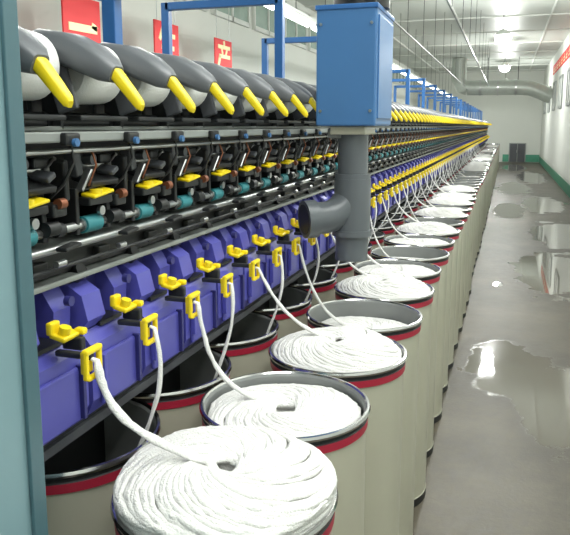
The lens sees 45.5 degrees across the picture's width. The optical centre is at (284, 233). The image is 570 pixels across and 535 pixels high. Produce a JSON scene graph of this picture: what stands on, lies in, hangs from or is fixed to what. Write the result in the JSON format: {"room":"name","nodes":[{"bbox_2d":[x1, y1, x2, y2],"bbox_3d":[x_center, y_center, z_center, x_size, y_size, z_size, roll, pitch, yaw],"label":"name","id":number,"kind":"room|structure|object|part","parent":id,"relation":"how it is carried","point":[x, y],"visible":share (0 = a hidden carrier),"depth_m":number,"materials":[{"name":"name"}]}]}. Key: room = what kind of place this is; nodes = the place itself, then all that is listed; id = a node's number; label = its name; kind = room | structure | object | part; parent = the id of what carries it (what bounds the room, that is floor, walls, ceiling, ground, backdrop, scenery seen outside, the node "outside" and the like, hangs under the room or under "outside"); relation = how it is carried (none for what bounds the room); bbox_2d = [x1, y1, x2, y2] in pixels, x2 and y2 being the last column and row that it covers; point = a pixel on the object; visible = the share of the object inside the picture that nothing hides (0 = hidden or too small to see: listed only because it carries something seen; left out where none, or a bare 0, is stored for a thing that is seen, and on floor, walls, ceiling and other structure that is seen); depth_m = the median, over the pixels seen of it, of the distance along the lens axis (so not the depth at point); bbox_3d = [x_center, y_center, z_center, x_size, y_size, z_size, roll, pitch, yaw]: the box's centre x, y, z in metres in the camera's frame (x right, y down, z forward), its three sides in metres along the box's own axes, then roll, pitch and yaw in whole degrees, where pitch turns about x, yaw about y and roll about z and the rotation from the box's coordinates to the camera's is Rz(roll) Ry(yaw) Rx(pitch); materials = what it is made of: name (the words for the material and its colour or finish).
{"room":"textile factory","nodes":[
{"label":"textile factory","id":0,"kind":"room"},
{"bbox_2d":[17,0,418,106],"bbox_3d":[0.721,-3.207,17.349,0.100,4.680,42.000,3,9,18],"label":"wall","id":1,"kind":"structure","parent":0,"point":[196,28],"depth_m":10.77,"materials":[{"name":"paint"}]},
{"bbox_2d":[175,0,207,11],"bbox_3d":[-1.514,-3.828,10.002,0.058,0.840,1.660,3,9,18],"label":"window","id":2,"kind":"structure","parent":1,"relation":"in","point":[203,10],"depth_m":10.44,"materials":[{"name":"clear glass"}]},
{"bbox_2d":[211,7,249,27],"bbox_3d":[-0.928,-4.110,11.787,0.058,0.840,1.660,3,9,18],"label":"window","id":3,"kind":"structure","parent":1,"relation":"in","point":[237,15],"depth_m":12.03,"materials":[{"name":"clear glass"}]},
{"bbox_2d":[252,6,274,37],"bbox_3d":[-0.342,-4.392,13.572,0.058,0.840,1.660,3,9,18],"label":"window","id":4,"kind":"structure","parent":1,"relation":"in","point":[262,16],"depth_m":13.34,"materials":[{"name":"clear glass"}]},
{"bbox_2d":[285,1,306,49],"bbox_3d":[0.243,-4.674,15.358,0.058,0.840,1.660,3,9,18],"label":"window","id":5,"kind":"structure","parent":1,"relation":"in","point":[292,28],"depth_m":15.32,"materials":[{"name":"clear glass"}]},
{"bbox_2d":[308,15,316,53],"bbox_3d":[0.829,-4.956,17.143,0.058,0.840,1.660,3,9,18],"label":"window","id":6,"kind":"structure","parent":1,"relation":"in","point":[312,47],"depth_m":16.64,"materials":[{"name":"clear glass"}]},
{"bbox_2d":[395,63,401,84],"bbox_3d":[4.928,-6.931,29.641,0.058,0.840,1.660,3,9,18],"label":"window","id":7,"kind":"structure","parent":1,"relation":"in","point":[397,75],"depth_m":29.61,"materials":[{"name":"clear glass"}]},
{"bbox_2d":[401,67,405,84],"bbox_3d":[5.514,-7.213,31.426,0.058,0.840,1.660,3,9,18],"label":"window","id":8,"kind":"structure","parent":1,"relation":"in","point":[403,76],"depth_m":31.18,"materials":[{"name":"clear glass"}]},
{"bbox_2d":[412,73,417,89],"bbox_3d":[6.685,-7.777,34.997,0.058,0.840,1.660,3,9,18],"label":"window","id":9,"kind":"structure","parent":1,"relation":"in","point":[414,82],"depth_m":34.98,"materials":[{"name":"clear glass"}]},
{"bbox_2d":[296,0,569,73],"bbox_3d":[3.784,-5.413,15.995,6.340,0.100,42.000,3,9,18],"label":"ceiling","id":10,"kind":"structure","parent":0,"point":[440,9],"depth_m":20.17,"materials":[{"name":"paint"}]},
{"bbox_2d":[61,0,100,42],"bbox_3d":[-2.021,-2.840,6.658,0.028,2.063,0.630,3,9,18],"label":"sign","id":11,"kind":"object","parent":10,"relation":"hanging from","point":[81,17],"visible":0.6,"depth_m":6.76,"materials":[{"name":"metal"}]},
{"bbox_2d":[153,0,161,52],"bbox_3d":[-1.549,-2.486,8.188,0.028,0.610,0.207,3,9,18],"label":"sign","id":12,"kind":"object","parent":10,"relation":"hanging from","point":[157,31],"depth_m":8.21,"materials":[{"name":"metal"}]},
{"bbox_2d":[172,11,178,55],"bbox_3d":[-1.404,-2.538,8.632,0.028,0.534,0.171,3,9,18],"label":"sign","id":13,"kind":"object","parent":10,"relation":"hanging from","point":[175,39],"depth_m":8.65,"materials":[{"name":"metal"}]},
{"bbox_2d":[214,8,231,67],"bbox_3d":[-0.917,-3.372,10.022,0.028,2.063,0.630,3,9,18],"label":"sign","id":14,"kind":"object","parent":10,"relation":"hanging from","point":[222,49],"visible":0.73,"depth_m":10.08,"materials":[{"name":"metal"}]},
{"bbox_2d":[285,3,316,31],"label":"fluorescent lights","id":15,"kind":"object","parent":10,"relation":"hanging from","point":[298,16],"depth_m":8.91,"materials":[{"name":"metal"}]},
{"bbox_2d":[392,63,454,96],"label":"fluorescent lights","id":16,"kind":"object","parent":10,"relation":"hanging from","point":[395,66],"depth_m":20.50,"materials":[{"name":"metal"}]},
{"bbox_2d":[394,0,489,85],"bbox_3d":[3.706,-4.454,14.736,0.870,1.300,21.700,3,9,18],"label":"cable tray","id":17,"kind":"object","parent":10,"relation":"hanging from","point":[448,2],"visible":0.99,"depth_m":13.39,"materials":[{"name":"metal"}]},
{"bbox_2d":[452,57,552,102],"bbox_3d":[8.964,-6.290,27.992,4.106,1.892,0.640,3,9,18],"label":"ventilation duct","id":18,"kind":"object","parent":10,"relation":"hanging from","point":[544,93],"visible":0.97,"depth_m":27.90,"materials":[{"name":"metal"}]},
{"bbox_2d":[494,0,511,44],"bbox_3d":[4.741,-4.631,14.741,0.400,1.048,0.400,3,9,18],"label":"pendant lamp","id":19,"kind":"object","parent":10,"relation":"hanging from","point":[502,37],"visible":1,"depth_m":14.69,"materials":[{"name":"glass"}]},
{"bbox_2d":[499,45,510,71],"bbox_3d":[7.207,-5.819,22.258,0.400,1.048,0.400,3,9,18],"label":"pendant lamp","id":20,"kind":"object","parent":10,"relation":"hanging from","point":[504,67],"visible":0.98,"depth_m":22.20,"materials":[{"name":"metal"}]},
{"bbox_2d":[305,0,569,72],"bbox_3d":[3.784,-5.338,16.007,6.320,0.049,41.980,3,9,18],"label":"ceiling beams","id":21,"kind":"structure","parent":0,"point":[556,1],"depth_m":22.66,"materials":[{"name":"white metal"}]},
{"bbox_2d":[419,71,544,162],"bbox_3d":[10.273,-6.177,36.148,6.340,4.680,0.100,3,9,18],"label":"wall","id":22,"kind":"structure","parent":0,"point":[513,118],"depth_m":35.68,"materials":[{"name":"paint"}]},
{"bbox_2d":[508,143,525,161],"bbox_3d":[12.190,-4.243,35.694,0.850,1.000,0.095,3,9,18],"label":"door","id":23,"kind":"structure","parent":22,"relation":"in","point":[517,151],"depth_m":35.69,"materials":[{"name":"grey plastic"}]},
{"bbox_2d":[502,154,538,161],"bbox_3d":[12.385,-3.957,35.742,1.820,0.380,0.019,3,9,18],"label":"trim","id":24,"kind":"structure","parent":22,"relation":"attached to","point":[529,158],"depth_m":35.60,"materials":[{"name":"green paint"}]},
{"bbox_2d":[413,162,569,534],"bbox_3d":[3.784,-0.691,16.741,6.340,0.100,42.000,3,9,18],"label":"floor","id":25,"kind":"structure","parent":0,"point":[498,463],"depth_m":4.97,"materials":[{"name":"concrete"}]},
{"bbox_2d":[45,325,162,534],"bbox_3d":[-0.585,0.904,1.878,0.500,1.388,0.500,-4,10,-24],"label":"can","id":26,"kind":"object","parent":25,"relation":"on","point":[78,501],"visible":0.45,"depth_m":1.64,"materials":[{"name":"metal"}]},
{"bbox_2d":[133,282,234,437],"bbox_3d":[-0.417,0.830,2.349,0.523,1.387,0.498,3,9,18],"label":"can","id":27,"kind":"object","parent":25,"relation":"on","point":[178,410],"visible":0.03,"depth_m":2.13,"materials":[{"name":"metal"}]},
{"bbox_2d":[90,357,337,534],"bbox_3d":[-0.132,0.951,1.577,0.500,1.388,0.500,-7,11,-36],"label":"can","id":28,"kind":"object","parent":25,"relation":"on","point":[226,479],"visible":1,"depth_m":1.42,"materials":[{"name":"fabric"}]},
{"bbox_2d":[0,0,491,534],"bbox_3d":[3.960,-2.077,16.383,1.266,2.750,36.250,3,9,18],"label":"machine","id":29,"kind":"object","parent":25,"relation":"on","point":[137,184],"visible":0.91,"depth_m":1.85,"materials":[{"name":"black metal"}]},
{"bbox_3d":[4.208,-1.807,17.462,1.000,1.880,34.147,3,9,18],"label":"machine frame","id":30,"kind":"part","parent":29,"relation":"part of","materials":[{"name":"black metal"}]},
{"bbox_3d":[4.011,-2.917,16.379,1.022,0.670,30.444,3,9,18],"label":"gantry frame","id":31,"kind":"part","parent":29,"relation":"part of","materials":[{"name":"blue paint"}]},
{"bbox_2d":[298,0,393,261],"bbox_3d":[0.257,-1.560,2.739,0.359,3.367,0.461,3,9,18],"label":"box","id":32,"kind":"object","parent":29,"relation":"attached to","point":[354,60],"visible":1,"depth_m":2.76,"materials":[{"name":"blue paint"}]},
{"bbox_2d":[209,254,283,378],"bbox_3d":[-0.261,0.755,2.823,0.524,1.388,0.498,3,9,18],"label":"can","id":33,"kind":"object","parent":25,"relation":"on","point":[253,335],"visible":0.03,"depth_m":2.64,"materials":[{"name":"plastic"}]},
{"bbox_2d":[193,300,370,534],"bbox_3d":[-0.013,0.875,2.063,0.524,1.388,0.498,3,9,18],"label":"can","id":34,"kind":"object","parent":25,"relation":"on","point":[330,414],"visible":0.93,"depth_m":1.95,"materials":[{"name":"fabric"}]},
{"bbox_2d":[254,237,319,338],"bbox_3d":[-0.118,0.679,3.301,0.500,1.388,0.500,-5,10,-30],"label":"can","id":35,"kind":"object","parent":25,"relation":"on","point":[295,300],"visible":0.02,"depth_m":3.12,"materials":[{"name":"plastic"}]},
{"bbox_2d":[288,261,339,305],"bbox_3d":[0.037,0.604,3.776,0.500,1.388,0.500,-4,10,-24],"label":"can","id":36,"kind":"object","parent":25,"relation":"on","point":[325,281],"visible":0.02,"depth_m":3.61,"materials":[{"name":"plastic"}]},
{"bbox_2d":[255,266,407,534],"bbox_3d":[0.190,0.802,2.523,0.500,1.388,0.500,-8,12,-42],"label":"can","id":37,"kind":"object","parent":25,"relation":"on","point":[373,362],"visible":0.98,"depth_m":2.34,"materials":[{"name":"plastic"}]},
{"bbox_2d":[316,252,355,299],"bbox_3d":[0.204,0.530,4.247,0.520,1.388,0.498,3,9,18],"label":"can","id":38,"kind":"object","parent":25,"relation":"on","point":[344,270],"visible":0.02,"depth_m":4.03,"materials":[{"name":"plastic"}]},
{"bbox_2d":[297,244,422,534],"bbox_3d":[0.341,0.727,2.999,0.500,1.388,0.500,-8,12,-42],"label":"can","id":39,"kind":"object","parent":25,"relation":"on","point":[399,322],"visible":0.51,"depth_m":2.92,"materials":[{"name":"metal"}]},
{"bbox_2d":[356,201,376,262],"bbox_3d":[0.361,0.455,4.721,0.524,1.387,0.498,3,9,18],"label":"can","id":40,"kind":"object","parent":25,"relation":"on","point":[370,245],"visible":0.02,"depth_m":4.57,"materials":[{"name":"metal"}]},
{"bbox_2d":[368,194,388,254],"bbox_3d":[0.516,0.381,5.196,0.523,1.386,0.498,3,9,18],"label":"can","id":41,"kind":"object","parent":25,"relation":"on","point":[380,235],"visible":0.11,"depth_m":5.03,"materials":[{"name":"metal"}]},
{"bbox_2d":[330,232,434,506],"bbox_3d":[0.497,0.652,3.473,0.500,1.388,0.500,-8,12,-42],"label":"can","id":42,"kind":"object","parent":25,"relation":"on","point":[394,287],"visible":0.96,"depth_m":3.33,"materials":[{"name":"metal"}]},
{"bbox_2d":[370,188,399,245],"bbox_3d":[0.675,0.305,5.669,0.529,1.388,0.498,3,9,18],"label":"can","id":43,"kind":"object","parent":25,"relation":"on","point":[386,227],"visible":0.09,"depth_m":5.51,"materials":[{"name":"fabric"}]},
{"bbox_2d":[378,183,407,234],"bbox_3d":[0.828,0.231,6.145,0.524,1.386,0.498,3,9,18],"label":"can","id":44,"kind":"object","parent":25,"relation":"on","point":[398,220],"visible":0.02,"depth_m":5.99,"materials":[{"name":"metal"}]},
{"bbox_2d":[353,255,441,458],"bbox_3d":[0.640,0.577,3.952,0.500,1.388,0.500,8,12,40],"label":"can","id":45,"kind":"object","parent":25,"relation":"on","point":[429,273],"visible":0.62,"depth_m":3.88,"materials":[{"name":"plastic"}]},
{"bbox_2d":[389,179,415,223],"bbox_3d":[0.971,0.154,6.623,0.500,1.388,0.500,-4,10,-24],"label":"can","id":46,"kind":"object","parent":25,"relation":"on","point":[408,211],"visible":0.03,"depth_m":6.47,"materials":[{"name":"plastic"}]},
{"bbox_2d":[397,175,421,217],"bbox_3d":[1.138,0.081,7.094,0.521,1.386,0.498,3,9,18],"label":"can","id":47,"kind":"object","parent":25,"relation":"on","point":[414,206],"visible":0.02,"depth_m":6.93,"materials":[{"name":"plastic"}]},
{"bbox_2d":[370,216,449,422],"bbox_3d":[0.801,0.501,4.425,0.500,1.388,0.500,-7,11,-36],"label":"can","id":48,"kind":"object","parent":25,"relation":"on","point":[439,257],"visible":0.21,"depth_m":4.35,"materials":[{"name":"plastic"}]},
{"bbox_2d":[404,172,427,210],"bbox_3d":[1.283,0.004,7.572,0.500,1.388,0.500,-4,10,-24],"label":"can","id":49,"kind":"object","parent":25,"relation":"on","point":[409,198],"visible":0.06,"depth_m":7.40,"materials":[{"name":"fabric"}]},
{"bbox_2d":[381,197,454,392],"bbox_3d":[0.952,0.426,4.901,0.500,1.388,0.500,-7,11,-36],"label":"can","id":50,"kind":"object","parent":25,"relation":"on","point":[445,243],"visible":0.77,"depth_m":4.82,"materials":[{"name":"plastic"}]},
{"bbox_2d":[411,169,432,204],"bbox_3d":[1.453,-0.070,8.042,0.529,1.388,0.498,3,9,18],"label":"can","id":51,"kind":"object","parent":25,"relation":"on","point":[422,195],"visible":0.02,"depth_m":7.88,"materials":[{"name":"metal"}]},
{"bbox_2d":[392,191,459,369],"bbox_3d":[1.112,0.352,5.374,0.500,1.388,0.500,-7,11,-36],"label":"can","id":52,"kind":"object","parent":25,"relation":"on","point":[428,227],"visible":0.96,"depth_m":5.23,"materials":[{"name":"metal"}]},
{"bbox_2d":[416,170,436,199],"bbox_3d":[1.606,-0.145,8.517,0.524,1.388,0.498,3,9,18],"label":"can","id":53,"kind":"object","parent":25,"relation":"on","point":[430,193],"visible":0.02,"depth_m":8.36,"materials":[{"name":"fabric"}]},
{"bbox_2d":[422,167,440,195],"bbox_3d":[1.764,-0.219,8.991,0.529,1.386,0.498,3,9,18],"label":"can","id":54,"kind":"object","parent":25,"relation":"on","point":[434,189],"visible":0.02,"depth_m":8.84,"materials":[{"name":"metal"}]},
{"bbox_2d":[402,185,463,348],"bbox_3d":[1.269,0.277,5.848,0.500,1.388,0.500,-8,12,-42],"label":"can","id":55,"kind":"object","parent":25,"relation":"on","point":[455,223],"visible":0.04,"depth_m":5.77,"materials":[{"name":"metal"}]},
{"bbox_2d":[426,163,443,191],"bbox_3d":[1.919,-0.295,9.466,0.527,1.388,0.498,3,9,18],"label":"can","id":56,"kind":"object","parent":25,"relation":"on","point":[429,184],"visible":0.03,"depth_m":9.32,"materials":[{"name":"metal"}]},
{"bbox_2d":[430,161,446,186],"bbox_3d":[2.074,-0.369,9.941,0.525,1.386,0.498,3,9,18],"label":"can","id":57,"kind":"object","parent":25,"relation":"on","point":[438,182],"visible":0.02,"depth_m":9.79,"materials":[{"name":"metal"}]},
{"bbox_2d":[410,181,468,332],"bbox_3d":[1.431,0.202,6.320,0.500,1.388,0.500,-8,12,-42],"label":"can","id":58,"kind":"object","parent":25,"relation":"on","point":[443,212],"visible":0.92,"depth_m":6.18,"materials":[{"name":"metal"}]},
{"bbox_2d":[433,159,449,184],"bbox_3d":[2.230,-0.444,10.415,0.526,1.386,0.498,3,9,18],"label":"can","id":59,"kind":"object","parent":25,"relation":"on","point":[449,159],"visible":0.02,"depth_m":10.26,"materials":[{"name":"metal"}]},
{"bbox_2d":[417,177,470,317],"bbox_3d":[1.588,0.127,6.794,0.500,1.388,0.500,-8,12,-42],"label":"can","id":60,"kind":"object","parent":25,"relation":"on","point":[464,209],"visible":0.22,"depth_m":6.72,"materials":[{"name":"metal"}]},
{"bbox_2d":[440,157,454,179],"bbox_3d":[2.539,-0.594,11.365,0.521,1.386,0.498,3,9,18],"label":"can","id":61,"kind":"object","parent":25,"relation":"on","point":[454,157],"visible":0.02,"depth_m":11.21,"materials":[{"name":"metal"}]},
{"bbox_2d":[424,175,473,304],"bbox_3d":[1.746,0.052,7.268,0.500,1.388,0.500,-8,12,-42],"label":"can","id":62,"kind":"object","parent":25,"relation":"on","point":[438,200],"visible":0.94,"depth_m":7.13,"materials":[{"name":"fabric"}]},
{"bbox_2d":[429,171,475,293],"bbox_3d":[1.902,-0.023,7.743,0.500,1.388,0.500,-8,12,-42],"label":"can","id":63,"kind":"object","parent":25,"relation":"on","point":[470,198],"visible":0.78,"depth_m":7.62,"materials":[{"name":"fabric"}]},
{"bbox_2d":[433,168,475,282],"bbox_3d":[2.037,-0.099,8.224,0.500,1.388,0.500,-7,11,-36],"label":"can","id":64,"kind":"object","parent":25,"relation":"on","point":[467,193],"visible":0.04,"depth_m":8.26,"materials":[{"name":"fabric"}]},
{"bbox_2d":[438,167,477,274],"bbox_3d":[2.194,-0.174,8.698,0.500,1.388,0.500,-7,11,-36],"label":"can","id":65,"kind":"object","parent":25,"relation":"on","point":[459,188],"visible":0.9,"depth_m":8.56,"materials":[{"name":"metal"}]},
{"bbox_2d":[441,164,479,266],"bbox_3d":[2.349,-0.248,9.172,0.500,1.388,0.500,-7,11,-36],"label":"can","id":66,"kind":"object","parent":25,"relation":"on","point":[472,186],"visible":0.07,"depth_m":9.09,"materials":[{"name":"metal"}]},
{"bbox_2d":[445,163,480,260],"bbox_3d":[2.506,-0.323,9.647,0.500,1.388,0.500,-8,12,-42],"label":"can","id":67,"kind":"object","parent":25,"relation":"on","point":[451,182],"visible":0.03,"depth_m":9.58,"materials":[{"name":"metal"}]},
{"bbox_2d":[447,160,482,254],"bbox_3d":[2.674,-0.398,10.117,0.500,1.388,0.500,8,12,40],"label":"can","id":68,"kind":"object","parent":25,"relation":"on","point":[453,180],"visible":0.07,"depth_m":10.04,"materials":[{"name":"metal"}]},
{"bbox_2d":[450,159,483,248],"bbox_3d":[2.832,-0.473,10.591,0.500,1.388,0.500,-8,12,-42],"label":"can","id":69,"kind":"object","parent":25,"relation":"on","point":[455,177],"visible":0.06,"depth_m":10.52,"materials":[{"name":"metal"}]},
{"bbox_2d":[453,158,485,242],"bbox_3d":[2.987,-0.548,11.066,0.500,1.388,0.500,-8,12,-42],"label":"can","id":70,"kind":"object","parent":25,"relation":"on","point":[462,175],"visible":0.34,"depth_m":11.00,"materials":[{"name":"metal"}]},
{"bbox_2d":[455,156,485,226],"bbox_3d":[3.130,-0.623,11.544,0.500,1.388,0.500,-7,11,-36],"label":"can","id":71,"kind":"object","parent":25,"relation":"on","point":[455,156],"visible":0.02,"depth_m":11.63,"materials":[{"name":"metal"}]},
{"bbox_2d":[457,155,486,233],"bbox_3d":[3.289,-0.698,12.018,0.500,1.388,0.500,8,12,40],"label":"can","id":72,"kind":"object","parent":25,"relation":"on","point":[462,171],"visible":0.03,"depth_m":11.96,"materials":[{"name":"metal"}]},
{"bbox_2d":[459,154,487,229],"bbox_3d":[3.453,-0.772,12.490,0.500,1.388,0.500,-8,12,-42],"label":"can","id":73,"kind":"object","parent":25,"relation":"on","point":[467,168],"visible":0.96,"depth_m":12.36,"materials":[{"name":"fabric"}]},
{"bbox_2d":[461,153,488,225],"bbox_3d":[3.613,-0.847,12.963,0.500,1.388,0.500,-8,12,-42],"label":"can","id":74,"kind":"object","parent":25,"relation":"on","point":[485,168],"visible":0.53,"depth_m":12.85,"materials":[{"name":"metal"}]},
{"bbox_2d":[463,153,488,212],"bbox_3d":[3.760,-0.923,13.440,0.500,1.388,0.500,-7,11,-36],"label":"can","id":75,"kind":"object","parent":25,"relation":"on","point":[463,153],"visible":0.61,"depth_m":13.35,"materials":[{"name":"fabric"}]},
{"bbox_2d":[464,151,489,218],"bbox_3d":[3.923,-0.998,13.912,0.500,1.388,0.500,-8,12,-42],"label":"can","id":76,"kind":"object","parent":25,"relation":"on","point":[464,151],"visible":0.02,"depth_m":13.82,"materials":[{"name":"metal"}]},
{"bbox_2d":[466,151,489,215],"bbox_3d":[4.068,-1.073,14.390,0.500,1.388,0.500,8,12,40],"label":"can","id":77,"kind":"object","parent":25,"relation":"on","point":[472,162],"visible":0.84,"depth_m":14.21,"materials":[{"name":"fabric"}]},
{"bbox_2d":[467,150,491,212],"bbox_3d":[4.236,-1.147,14.861,0.500,1.388,0.500,-8,12,-42],"label":"can","id":78,"kind":"object","parent":25,"relation":"on","point":[467,150],"visible":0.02,"depth_m":14.76,"materials":[{"name":"metal"}]},
{"bbox_2d":[470,150,492,207],"bbox_3d":[4.548,-1.297,15.809,0.500,1.388,0.500,-8,12,-42],"label":"can","id":79,"kind":"object","parent":25,"relation":"on","point":[470,150],"visible":0.04,"depth_m":15.72,"materials":[{"name":"metal"}]},
{"bbox_2d":[471,149,492,160],"bbox_3d":[4.695,-1.373,16.287,0.500,1.388,0.500,-7,11,-36],"label":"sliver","id":80,"kind":"object","parent":25,"relation":"on","point":[477,158],"visible":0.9,"depth_m":16.09,"materials":[{"name":"fabric"}]},
{"bbox_2d":[472,148,492,202],"bbox_3d":[4.860,-1.447,16.759,0.500,1.388,0.500,-8,12,-42],"label":"can","id":81,"kind":"object","parent":25,"relation":"on","point":[472,148],"visible":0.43,"depth_m":16.65,"materials":[{"name":"fabric"}]},
{"bbox_2d":[474,147,493,196],"bbox_3d":[5.307,-1.673,18.189,0.500,1.388,0.500,-8,12,-42],"label":"can","id":82,"kind":"object","parent":25,"relation":"on","point":[480,155],"visible":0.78,"depth_m":18.04,"materials":[{"name":"fabric"}]},
{"bbox_2d":[475,144,493,191],"bbox_3d":[5.475,-1.748,18.659,0.500,1.388,0.500,8,12,40],"label":"can","id":83,"kind":"object","parent":25,"relation":"on","point":[475,144],"visible":0.02,"depth_m":18.55,"materials":[{"name":"metal"}]},
{"bbox_2d":[481,150,495,185],"bbox_3d":[6.415,-2.072,21.524,0.501,1.135,0.501,3,9,18],"label":"can","id":84,"kind":"object","parent":25,"relation":"on","point":[483,150],"visible":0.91,"depth_m":21.35,"materials":[{"name":"fabric"}]},
{"bbox_2d":[540,33,569,196],"bbox_3d":[6.848,-2.897,15.388,0.100,4.680,42.000,3,9,18],"label":"wall","id":85,"kind":"structure","parent":0,"point":[555,125],"depth_m":23.78,"materials":[{"name":"paint"}]},
{"bbox_2d":[543,102,545,113],"bbox_3d":[12.339,-6.232,32.269,0.048,1.080,1.360,3,9,18],"label":"window","id":86,"kind":"structure","parent":85,"relation":"in","point":[544,107],"depth_m":32.25,"materials":[{"name":"grey glass"}]},
{"bbox_2d":[547,86,550,112],"bbox_3d":[11.291,-5.728,29.074,0.048,1.080,1.360,3,9,18],"label":"window","id":87,"kind":"structure","parent":85,"relation":"in","point":[548,104],"depth_m":29.06,"materials":[{"name":"white glass"}]},
{"bbox_2d":[539,156,569,197],"bbox_3d":[6.792,-0.756,15.739,0.011,0.300,41.970,3,9,18],"label":"trim","id":88,"kind":"structure","parent":85,"relation":"attached to","point":[560,181],"depth_m":22.41,"materials":[{"name":"green paint"}]},
{"bbox_2d":[552,81,556,110],"bbox_3d":[10.243,-5.223,25.879,0.048,1.080,1.360,3,9,18],"label":"window","id":89,"kind":"structure","parent":85,"relation":"in","point":[555,82],"depth_m":25.69,"materials":[{"name":"grey glass"}]},
{"bbox_2d":[557,74,563,108],"bbox_3d":[9.195,-4.718,22.684,0.048,1.080,1.360,3,9,18],"label":"window","id":90,"kind":"structure","parent":85,"relation":"in","point":[561,78],"depth_m":22.53,"materials":[{"name":"white glass"}]},
{"bbox_2d":[553,45,569,74],"bbox_3d":[9.021,-5.695,21.948,0.022,0.360,11.500,3,9,18],"label":"banner","id":91,"kind":"object","parent":85,"relation":"attached to","point":[566,54],"visible":1,"depth_m":22.77,"materials":[{"name":"red fabric"}]},
{"bbox_2d":[565,67,569,105],"bbox_3d":[8.147,-4.213,19.489,0.048,1.080,1.360,3,9,18],"label":"window","id":92,"kind":"structure","parent":85,"relation":"in","point":[567,103],"depth_m":19.54,"materials":[{"name":"white glass"}]}
]}

